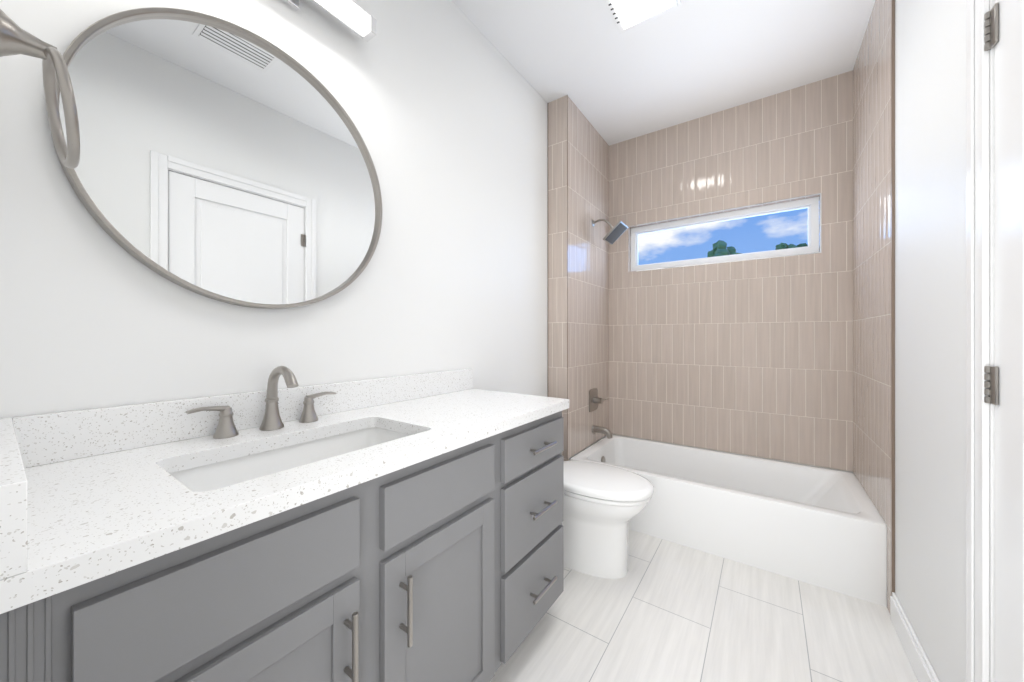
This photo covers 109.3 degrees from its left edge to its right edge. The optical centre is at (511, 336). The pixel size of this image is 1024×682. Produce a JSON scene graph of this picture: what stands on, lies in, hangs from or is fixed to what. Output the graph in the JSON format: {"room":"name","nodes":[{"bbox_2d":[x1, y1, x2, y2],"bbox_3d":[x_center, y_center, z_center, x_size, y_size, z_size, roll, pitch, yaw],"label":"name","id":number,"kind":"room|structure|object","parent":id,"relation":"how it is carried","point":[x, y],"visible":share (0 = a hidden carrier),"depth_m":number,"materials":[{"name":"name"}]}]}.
{"room":"bathroom","nodes":[
{"label":"bathroom","id":0,"kind":"room"},
{"bbox_2d":[0,0,605,460],"bbox_3d":[-0.149,-0.218,1.925,0.261,2.785,3.223,0,0,35],"label":"wall","id":1,"kind":"structure","parent":0,"point":[444,104],"depth_m":1.31,"materials":[{"name":"white paint"}]},
{"bbox_2d":[51,7,381,308],"bbox_3d":[-0.732,-0.476,1.074,0.038,0.784,0.784,0,0,35],"label":"round mirror","id":2,"kind":"object","parent":1,"relation":"attached to","point":[222,160],"visible":0.83,"depth_m":0.98,"materials":[{"name":"silver metal"}]},
{"bbox_2d":[16,368,471,467],"bbox_3d":[-0.597,0.212,1.280,0.021,0.101,1.367,0,0,35],"label":"backsplash","id":3,"kind":"structure","parent":1,"relation":"attached to","point":[45,438],"depth_m":0.92,"materials":[{"name":"white stone"}]},
{"bbox_2d":[281,0,375,41],"bbox_3d":[-0.703,-1.098,1.060,0.102,0.110,0.632,0,0,35],"label":"vanity light bar","id":4,"kind":"object","parent":1,"relation":"attached to","point":[355,18],"visible":1,"depth_m":1.23,"materials":[{"name":"silver metal"}]},
{"bbox_2d":[548,95,608,460],"bbox_3d":[0.533,-0.218,2.788,0.148,2.785,0.787,0,0,35],"label":"tiled wall","id":5,"kind":"structure","parent":1,"relation":"attached to","point":[588,265],"depth_m":2.56,"materials":[{"name":"beige tile"}]},
{"bbox_2d":[589,388,606,411],"bbox_3d":[0.657,0.484,2.771,0.076,0.164,0.182,0,0,35],"label":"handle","id":6,"kind":"structure","parent":5,"relation":"attached to","point":[594,399],"depth_m":2.75,"materials":[{"name":"silver metal"}]},
{"bbox_2d":[592,425,612,438],"bbox_3d":[0.683,0.718,2.741,0.153,0.083,0.060,0,0,35],"label":"tub spout","id":7,"kind":"object","parent":5,"relation":"attached to","point":[603,430],"visible":1,"depth_m":2.72,"materials":[{"name":"silver metal"}]},
{"bbox_2d":[592,219,627,244],"bbox_3d":[0.721,-0.801,2.715,0.245,0.197,0.172,0,0,35],"label":"shower head","id":8,"kind":"object","parent":5,"relation":"attached to","point":[615,233],"visible":0.98,"depth_m":2.68},
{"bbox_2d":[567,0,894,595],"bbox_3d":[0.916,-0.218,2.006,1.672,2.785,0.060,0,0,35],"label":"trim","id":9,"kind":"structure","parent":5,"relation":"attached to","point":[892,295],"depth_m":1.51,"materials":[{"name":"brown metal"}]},
{"bbox_2d":[451,0,874,145],"bbox_3d":[0.542,-1.661,1.472,1.913,0.100,3.273,0,0,35],"label":"ceiling","id":10,"kind":"structure","parent":0,"point":[686,60],"depth_m":2.05,"materials":[{"name":"white paint"}]},
{"bbox_2d":[603,0,680,33],"bbox_3d":[0.608,-1.599,1.717,0.300,0.024,0.300,0,0,35],"label":"exhaust fan","id":11,"kind":"object","parent":10,"relation":"in","point":[626,15],"visible":1,"depth_m":1.77,"materials":[{"name":"white plastic"}]},
{"bbox_2d":[490,529,917,681],"bbox_3d":[0.542,1.224,1.472,1.913,0.100,3.273,0,0,35],"label":"floor","id":12,"kind":"structure","parent":0,"point":[662,610],"depth_m":1.45,"materials":[{"name":"tile"}]},
{"bbox_2d":[0,404,568,681],"bbox_3d":[-0.376,0.736,1.104,0.584,0.874,1.382,0,0,35],"label":"bathroom vanity","id":13,"kind":"object","parent":12,"relation":"on","point":[406,528],"depth_m":0.72,"materials":[{"name":"grey paint"}]},
{"bbox_2d":[0,388,568,599],"bbox_3d":[-0.384,0.280,1.116,0.558,0.036,1.392,0,0,35],"label":"countertop","id":14,"kind":"structure","parent":13,"relation":"on","point":[89,512],"depth_m":0.66,"materials":[{"name":"white stone"}]},
{"bbox_2d":[0,417,31,579],"bbox_3d":[-0.776,0.212,0.555,0.558,0.101,0.024,0,0,35],"label":"backsplash","id":15,"kind":"structure","parent":14,"relation":"on","point":[15,478],"depth_m":0.40,"materials":[{"name":"white stone"}]},
{"bbox_2d":[186,366,335,438],"bbox_3d":[-0.648,0.172,1.015,0.168,0.181,0.375,0,0,35],"label":"faucet","id":16,"kind":"object","parent":14,"relation":"on","point":[226,426],"visible":0.98,"depth_m":1.02,"materials":[{"name":"silver metal"}]},
{"bbox_2d":[164,420,415,491],"bbox_3d":[-0.491,0.370,0.905,0.350,0.167,0.590,0,0,35],"label":"sink","id":17,"kind":"object","parent":14,"relation":"in","point":[229,467],"depth_m":0.97,"materials":[{"name":"white ceramic"}]},
{"bbox_2d":[562,461,653,578],"bbox_3d":[0.346,0.781,1.955,0.792,0.785,0.420,0,0,35],"label":"toilet","id":18,"kind":"object","parent":12,"relation":"on","point":[604,504],"visible":0.48,"depth_m":1.77,"materials":[{"name":"white ceramic"}]},
{"bbox_2d":[570,435,886,606],"bbox_3d":[1.225,0.997,2.318,1.520,0.354,0.758,0,0,35],"label":"bathtub","id":19,"kind":"object","parent":12,"relation":"on","point":[825,528],"visible":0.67,"depth_m":1.95,"materials":[{"name":"white ceramic"}]},
{"bbox_2d":[612,434,852,472],"bbox_3d":[1.433,-0.218,2.746,1.673,2.785,0.162,0,0,35],"label":"wall","id":20,"kind":"structure","parent":0,"point":[738,454],"depth_m":2.53,"materials":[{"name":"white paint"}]},
{"bbox_2d":[631,197,818,270],"bbox_3d":[1.483,-0.714,2.680,1.196,0.362,0.040,0,0,35],"label":"window","id":21,"kind":"structure","parent":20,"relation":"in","point":[811,205],"depth_m":2.58,"materials":[{"name":"white plastic"}]},
{"bbox_2d":[609,70,852,471],"bbox_3d":[1.464,-0.397,2.667,1.532,2.429,0.083,0,0,35],"label":"tiled wall","id":22,"kind":"structure","parent":20,"relation":"attached to","point":[751,357],"depth_m":2.52,"materials":[{"name":"beige tile"}]},
{"bbox_2d":[628,193,820,271],"bbox_3d":[1.448,-0.714,2.630,1.210,0.376,0.005,0,0,35],"label":"trim","id":23,"kind":"structure","parent":22,"relation":"attached to","point":[725,210],"depth_m":2.55,"materials":[{"name":"silver metal"}]},
{"bbox_2d":[868,0,965,681],"bbox_3d":[1.262,-0.218,0.937,0.120,2.785,3.223,0,0,35],"label":"wall","id":24,"kind":"structure","parent":0,"point":[930,314],"depth_m":1.17,"materials":[{"name":"white paint"}]},
{"bbox_2d":[853,0,890,612],"bbox_3d":[1.825,-0.218,1.855,0.008,2.785,0.834,0,0,35],"label":"tile","id":25,"kind":"structure","parent":24,"relation":"attached to","point":[872,270],"depth_m":1.77,"materials":[{"name":"beige tile"}]},
{"bbox_2d":[890,592,939,681],"bbox_3d":[1.375,1.116,1.217,0.014,0.116,0.705,0,0,35],"label":"baseboard","id":26,"kind":"structure","parent":24,"relation":"attached to","point":[922,668],"depth_m":1.27,"materials":[{"name":"white wood"}]},
{"bbox_2d":[966,0,994,681],"bbox_3d":[0.958,0.060,0.517,0.137,2.228,0.921,0,0,35],"label":"door frame","id":27,"kind":"structure","parent":24,"relation":"attached to","point":[977,361],"depth_m":0.88,"materials":[{"name":"white wood"}]},
{"bbox_2d":[984,0,1023,681],"bbox_3d":[0.914,0.095,0.554,0.088,2.135,0.770,0,0,35],"label":"closet door","id":28,"kind":"structure","parent":24,"relation":"in","point":[1004,36],"depth_m":0.81,"materials":[{"name":"white wood"}]},
{"bbox_3d":[-0.363,-0.219,0.179,1.673,2.785,0.117,0,0,35],"label":"wall","id":29,"kind":"structure","parent":0,"visible":0},
{"bbox_2d":[0,9,79,168],"bbox_3d":[-0.701,-0.361,0.535,0.165,0.197,0.080,0,0,35],"label":"towel ring","id":30,"kind":"object","parent":29,"relation":"attached to","point":[15,39],"visible":1,"depth_m":0.52,"materials":[{"name":"silver metal"}]},
{"label":"outside","id":31,"kind":"structure","parent":0,"visible":0},
{"bbox_2d":[707,240,807,256],"bbox_3d":[7.296,-0.933,11.208,7.453,4.142,2.547,0,0,35],"label":"tree","id":32,"kind":"object","parent":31,"point":[720,247],"depth_m":10.99,"materials":[{"name":"green plant"}]}
]}

